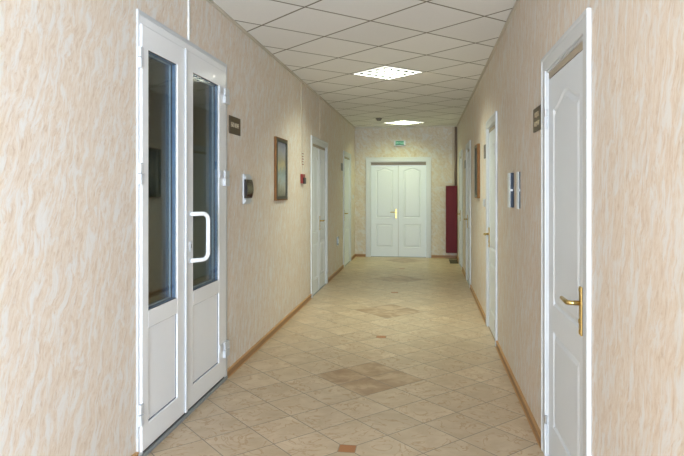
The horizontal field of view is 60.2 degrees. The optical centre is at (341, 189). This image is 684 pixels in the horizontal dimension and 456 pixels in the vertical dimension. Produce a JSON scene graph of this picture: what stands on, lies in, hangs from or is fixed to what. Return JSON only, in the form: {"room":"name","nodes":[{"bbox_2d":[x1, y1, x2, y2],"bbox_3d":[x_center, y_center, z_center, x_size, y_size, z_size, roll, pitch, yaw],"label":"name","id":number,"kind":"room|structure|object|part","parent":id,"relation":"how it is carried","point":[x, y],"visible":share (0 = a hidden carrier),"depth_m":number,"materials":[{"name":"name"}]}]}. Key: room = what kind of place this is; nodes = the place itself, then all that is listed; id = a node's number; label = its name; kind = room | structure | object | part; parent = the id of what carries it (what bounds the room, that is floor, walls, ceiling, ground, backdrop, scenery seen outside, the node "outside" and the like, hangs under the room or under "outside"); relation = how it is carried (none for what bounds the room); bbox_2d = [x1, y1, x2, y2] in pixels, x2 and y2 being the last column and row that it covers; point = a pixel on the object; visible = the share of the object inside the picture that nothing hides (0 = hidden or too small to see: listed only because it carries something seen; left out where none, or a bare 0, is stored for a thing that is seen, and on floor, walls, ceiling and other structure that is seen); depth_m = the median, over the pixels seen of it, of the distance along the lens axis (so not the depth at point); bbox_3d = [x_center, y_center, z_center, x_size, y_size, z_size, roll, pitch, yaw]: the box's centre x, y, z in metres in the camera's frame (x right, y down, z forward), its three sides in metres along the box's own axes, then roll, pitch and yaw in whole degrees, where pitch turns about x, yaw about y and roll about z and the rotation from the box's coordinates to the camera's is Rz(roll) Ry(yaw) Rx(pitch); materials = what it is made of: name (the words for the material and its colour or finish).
{"room":"office corridor","nodes":[
{"label":"office corridor","id":0,"kind":"room"},
{"bbox_2d":[148,57,203,84],"bbox_3d":[-2.375,-1.200,4.378,2.463,0.001,4.800,0,0,8],"label":"ceiling","id":1,"kind":"structure","parent":0,"point":[156,70],"depth_m":6.09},
{"bbox_2d":[148,84,205,303],"bbox_3d":[-2.375,0.150,4.378,2.463,2.700,4.800,0,0,8],"label":"wall","id":2,"kind":"structure","parent":0,"point":[156,93],"depth_m":6.76,"materials":[{"name":"beige paint"}]},
{"bbox_2d":[0,0,354,455],"bbox_3d":[-1.102,0.053,4.015,0.160,2.893,18.640,0,0,8],"label":"wall","id":3,"kind":"structure","parent":0,"point":[68,67],"depth_m":2.89,"materials":[{"name":"paint"}]},
{"bbox_2d":[136,9,229,455],"bbox_3d":[-1.020,0.253,3.966,0.216,2.495,1.468,0,0,8],"label":"door","id":4,"kind":"structure","parent":3,"relation":"in","point":[183,350],"depth_m":3.74,"materials":[{"name":"white plastic"}]},
{"bbox_3d":[-1.088,1.050,3.538,0.022,0.534,0.396,0,0,8],"label":"infill panel","id":5,"kind":"part","parent":4,"relation":"part of","materials":[{"name":"white plastic"}]},
{"bbox_3d":[-0.959,0.318,3.986,0.029,0.341,0.159,0,0,42],"label":"handle","id":6,"kind":"part","parent":4,"relation":"part of","materials":[{"name":"white plastic"}]},
{"bbox_3d":[-0.989,1.050,4.233,0.022,0.534,0.507,0,0,8],"label":"infill panel","id":7,"kind":"part","parent":4,"relation":"part of","materials":[{"name":"white plastic"}]},
{"bbox_3d":[-0.923,1.214,4.518,0.008,0.054,0.075,0,0,8],"label":"hinge plate","id":8,"kind":"part","parent":4,"relation":"part of","materials":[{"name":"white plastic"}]},
{"bbox_2d":[188,0,189,40],"bbox_3d":[-1.025,-1.184,3.949,0.011,0.374,0.022,0,0,8],"label":"cable trunking","id":9,"kind":"object","parent":3,"relation":"attached to","point":[188,0],"visible":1,"depth_m":3.95,"materials":[{"name":"white plastic"}]},
{"bbox_3d":[-1.021,-1.184,3.948,0.002,0.374,0.016,0,0,8],"label":"snap lid","id":10,"kind":"part","parent":9,"relation":"part of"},
{"bbox_2d":[229,115,239,135],"bbox_3d":[-0.890,-0.530,4.902,0.010,0.145,0.285,0,0,8],"label":"plaque","id":11,"kind":"object","parent":3,"relation":"attached to","point":[234,123],"visible":1,"depth_m":4.88,"materials":[{"name":"brown metal"}]},
{"bbox_2d":[132,254,355,455],"bbox_3d":[-1.013,1.469,3.993,0.022,0.062,18.620,0,0,8],"label":"baseboard","id":12,"kind":"structure","parent":3,"relation":"attached to","point":[234,367],"depth_m":5.88,"materials":[{"name":"brown wood"}]},
{"bbox_2d":[243,174,253,203],"bbox_3d":[-0.828,-0.005,5.203,0.048,0.261,0.182,0,0,8],"label":"box","id":13,"kind":"object","parent":3,"relation":"attached to","point":[248,188],"visible":1,"depth_m":5.15,"materials":[{"name":"white plastic"}]},
{"bbox_2d":[274,136,287,200],"bbox_3d":[-0.662,-0.223,6.433,0.029,0.675,0.510,0,0,8],"label":"framed picture","id":14,"kind":"object","parent":3,"relation":"attached to","point":[280,145],"visible":1,"depth_m":6.40,"materials":[{"name":"wood"}]},
{"bbox_2d":[206,0,355,128],"bbox_3d":[-1.013,-1.382,4.003,0.020,0.022,18.640,0,0,8],"label":"trim","id":15,"kind":"structure","parent":3,"relation":"attached to","point":[211,2],"depth_m":5.76,"materials":[{"name":"beige plastic"}]},
{"bbox_2d":[301,82,301,173],"bbox_3d":[-0.515,-0.786,7.533,0.011,1.169,0.024,0,0,8],"label":"cable trunking","id":16,"kind":"object","parent":3,"relation":"attached to","point":[301,82],"visible":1,"depth_m":7.52,"materials":[{"name":"white plastic"}]},
{"bbox_2d":[300,174,305,183],"bbox_3d":[-0.495,-0.138,7.560,0.042,0.125,0.170,0,0,8],"label":"fire alarm","id":17,"kind":"object","parent":3,"relation":"attached to","point":[302,176],"visible":1,"depth_m":7.48,"materials":[{"name":"red plastic"}]},
{"bbox_2d":[311,135,327,297],"bbox_3d":[-0.386,0.374,8.805,0.227,2.252,1.339,0,0,8],"label":"door","id":18,"kind":"structure","parent":3,"relation":"in","point":[319,148],"depth_m":8.82,"materials":[{"name":"white paint"}]},
{"bbox_2d":[343,151,350,266],"bbox_3d":[0.051,0.374,11.879,0.227,2.252,1.109,0,0,8],"label":"door","id":19,"kind":"structure","parent":3,"relation":"in","point":[346,156],"depth_m":11.86,"materials":[{"name":"white paint"}]},
{"bbox_2d":[147,257,544,455],"bbox_3d":[0.092,1.550,3.845,2.573,0.100,18.960,0,0,8],"label":"floor","id":20,"kind":"structure","parent":0,"point":[393,356],"depth_m":4.52,"materials":[{"name":"tile"}]},
{"bbox_2d":[449,259,457,263],"bbox_3d":[2.321,1.494,12.275,0.165,0.012,0.600,0,0,8],"label":"floor mat","id":21,"kind":"object","parent":20,"relation":"on","point":[450,261],"visible":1,"depth_m":12.23,"materials":[{"name":"rubber"}]},
{"bbox_2d":[212,0,515,126],"bbox_3d":[0.092,-1.393,3.845,2.253,0.001,18.640,0,0,8],"label":"ceiling","id":22,"kind":"structure","parent":0,"point":[324,43],"depth_m":5.70,"materials":[{"name":"tile"}]},
{"bbox_2d":[354,66,421,78],"bbox_3d":[0.542,-1.440,7.034,0.611,0.106,0.586,0,0,-36],"label":"ceiling light","id":23,"kind":"object","parent":22,"relation":"attached to","point":[384,72],"visible":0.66,"depth_m":7.04,"materials":[{"name":"white plastic"}]},
{"bbox_3d":[0.542,-1.416,7.034,0.586,0.054,0.611,0,0,-38],"label":"frame","id":24,"kind":"part","parent":23,"relation":"part of","materials":[{"name":"white metal"}]},
{"bbox_2d":[386,120,423,124],"bbox_3d":[1.282,-1.440,12.231,0.611,0.106,0.586,0,0,-36],"label":"ceiling light","id":25,"kind":"object","parent":22,"relation":"attached to","point":[402,122],"visible":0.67,"depth_m":12.20,"materials":[{"name":"white plastic"}]},
{"bbox_2d":[355,127,456,254],"bbox_3d":[1.417,0.053,13.152,2.573,2.893,0.160,0,0,8],"label":"wall","id":26,"kind":"structure","parent":0,"point":[435,143],"depth_m":13.04,"materials":[{"name":"paint"}]},
{"bbox_2d":[366,157,430,257],"bbox_3d":[1.258,0.389,13.164,1.444,2.222,0.181,0,0,8],"label":"door","id":27,"kind":"structure","parent":26,"relation":"in","point":[398,198],"depth_m":13.15,"materials":[{"name":"white paint"}]},
{"bbox_2d":[394,141,405,145],"bbox_3d":[1.279,-1.026,13.062,0.260,0.117,0.056,0,0,8],"label":"exit sign","id":28,"kind":"object","parent":26,"relation":"attached to","point":[396,143],"visible":1,"depth_m":13.04,"materials":[{"name":"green plastic"}]},
{"bbox_2d":[356,126,455,128],"bbox_3d":[1.405,-1.382,13.062,2.253,0.022,0.020,0,0,8],"label":"trim","id":29,"kind":"structure","parent":26,"relation":"attached to","point":[421,126],"depth_m":13.05,"materials":[{"name":"beige plastic"}]},
{"bbox_2d":[355,254,456,257],"bbox_3d":[1.405,1.469,13.061,2.253,0.062,0.022,0,0,8],"label":"baseboard","id":30,"kind":"structure","parent":26,"relation":"attached to","point":[356,255],"depth_m":12.96,"materials":[{"name":"brown wood"}]},
{"bbox_2d":[452,127,456,185],"bbox_3d":[2.458,-0.729,12.895,0.102,1.283,0.054,0,0,8],"label":"pipe","id":31,"kind":"object","parent":26,"relation":"attached to","point":[452,127],"visible":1,"depth_m":12.88,"materials":[{"name":"brown paint"}]},
{"bbox_3d":[2.434,-0.729,12.911,0.050,1.283,0.030,0,0,8],"label":"casing","id":32,"kind":"part","parent":31,"relation":"part of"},
{"bbox_2d":[457,0,683,455],"bbox_3d":[1.287,0.053,3.675,0.160,2.893,18.640,0,0,8],"label":"wall","id":33,"kind":"structure","parent":0,"point":[638,45],"depth_m":2.15,"materials":[{"name":"paint"}]},
{"bbox_2d":[446,186,456,252],"bbox_3d":[2.379,0.642,12.841,0.242,1.455,0.184,0,0,8],"label":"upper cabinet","id":34,"kind":"object","parent":33,"relation":"attached to","point":[451,191],"visible":1,"depth_m":12.75,"materials":[{"name":"red metal"}]},
{"bbox_2d":[457,149,462,269],"bbox_3d":[2.359,0.374,11.444,0.227,2.252,0.919,0,0,8],"label":"door","id":35,"kind":"structure","parent":33,"relation":"in","point":[460,214],"depth_m":11.00,"materials":[{"name":"white paint"}]},
{"bbox_3d":[2.305,0.375,11.452,0.016,2.250,0.915,0,0,8],"label":"casing","id":36,"kind":"part","parent":35,"relation":"part of","materials":[{"name":"white paint"}]},
{"bbox_2d":[464,140,470,285],"bbox_3d":[2.067,0.374,9.395,0.227,2.252,0.919,0,0,8],"label":"door","id":37,"kind":"structure","parent":33,"relation":"in","point":[468,145],"depth_m":9.55,"materials":[{"name":"white paint"}]},
{"bbox_3d":[2.013,0.375,9.403,0.016,2.250,0.915,0,0,8],"label":"casing","id":38,"kind":"part","parent":37,"relation":"part of","materials":[{"name":"white paint"}]},
{"bbox_2d":[474,143,479,197],"bbox_3d":[1.756,-0.237,7.669,0.037,0.695,0.420,0,0,8],"label":"framed picture","id":39,"kind":"object","parent":33,"relation":"attached to","point":[477,146],"visible":1,"depth_m":7.46,"materials":[{"name":"wood"}]},
{"bbox_3d":[1.754,-0.237,7.669,0.033,0.671,0.396,0,0,8],"label":"moulding","id":40,"kind":"part","parent":39,"relation":"part of","materials":[{"name":"brown wood"}]},
{"bbox_2d":[456,0,519,126],"bbox_3d":[1.198,-1.382,3.688,0.020,0.022,18.640,0,0,8],"label":"trim","id":41,"kind":"structure","parent":33,"relation":"attached to","point":[517,1],"depth_m":5.69,"materials":[{"name":"beige plastic"}]},
{"bbox_2d":[483,111,497,345],"bbox_3d":[1.595,0.374,6.076,0.227,2.252,0.924,0,0,8],"label":"door","id":42,"kind":"structure","parent":33,"relation":"in","point":[491,234],"depth_m":6.10,"materials":[{"name":"white paint"}]},
{"bbox_3d":[1.591,0.515,6.384,0.009,0.216,0.038,0,0,8],"label":"handle","id":43,"kind":"part","parent":42,"relation":"part of","materials":[{"name":"gold metal"}]},
{"bbox_3d":[1.541,0.375,6.084,0.016,2.250,0.920,0,0,8],"label":"casing","id":44,"kind":"part","parent":42,"relation":"part of","materials":[{"name":"white paint"}]},
{"bbox_2d":[456,255,540,448],"bbox_3d":[1.195,1.469,3.678,0.022,0.062,18.620,0,0,8],"label":"baseboard","id":45,"kind":"structure","parent":33,"relation":"attached to","point":[536,431],"depth_m":4.41,"materials":[{"name":"brown wood"}]},
{"bbox_2d":[508,173,513,207],"bbox_3d":[1.329,0.004,4.649,0.032,0.272,0.141,0,0,8],"label":"wall control box","id":46,"kind":"object","parent":33,"relation":"attached to","point":[510,175],"visible":1,"depth_m":4.59,"materials":[{"name":"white plastic"}]},
{"bbox_3d":[1.317,0.004,4.653,0.004,0.272,0.135,0,0,8],"label":"plate","id":47,"kind":"part","parent":46,"relation":"part of","materials":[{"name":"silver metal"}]},
{"bbox_2d":[516,172,519,208],"bbox_3d":[1.296,0.004,4.320,0.024,0.272,0.111,0,0,8],"label":"wall control box","id":48,"kind":"object","parent":33,"relation":"attached to","point":[517,173],"visible":0.89,"depth_m":4.28,"materials":[{"name":"white plastic"}]},
{"bbox_2d":[533,105,540,132],"bbox_3d":[1.190,-0.430,3.598,0.010,0.145,0.240,0,0,8],"label":"plaque","id":49,"kind":"object","parent":33,"relation":"attached to","point":[537,111],"visible":1,"depth_m":3.57,"materials":[{"name":"brown metal"}]},
{"bbox_2d":[541,7,591,455],"bbox_3d":[1.144,0.374,2.908,0.227,2.252,0.984,0,0,8],"label":"door","id":50,"kind":"structure","parent":33,"relation":"in","point":[566,68],"depth_m":2.90,"materials":[{"name":"white paint"}]},
{"bbox_3d":[1.028,0.500,2.664,0.066,0.022,0.136,0,0,8],"label":"lever","id":51,"kind":"part","parent":50,"relation":"part of","materials":[{"name":"gold metal"}]},
{"bbox_3d":[1.053,0.535,2.603,0.009,0.216,0.038,0,0,8],"label":"handle","id":52,"kind":"part","parent":50,"relation":"part of","materials":[{"name":"gold metal"}]}
]}

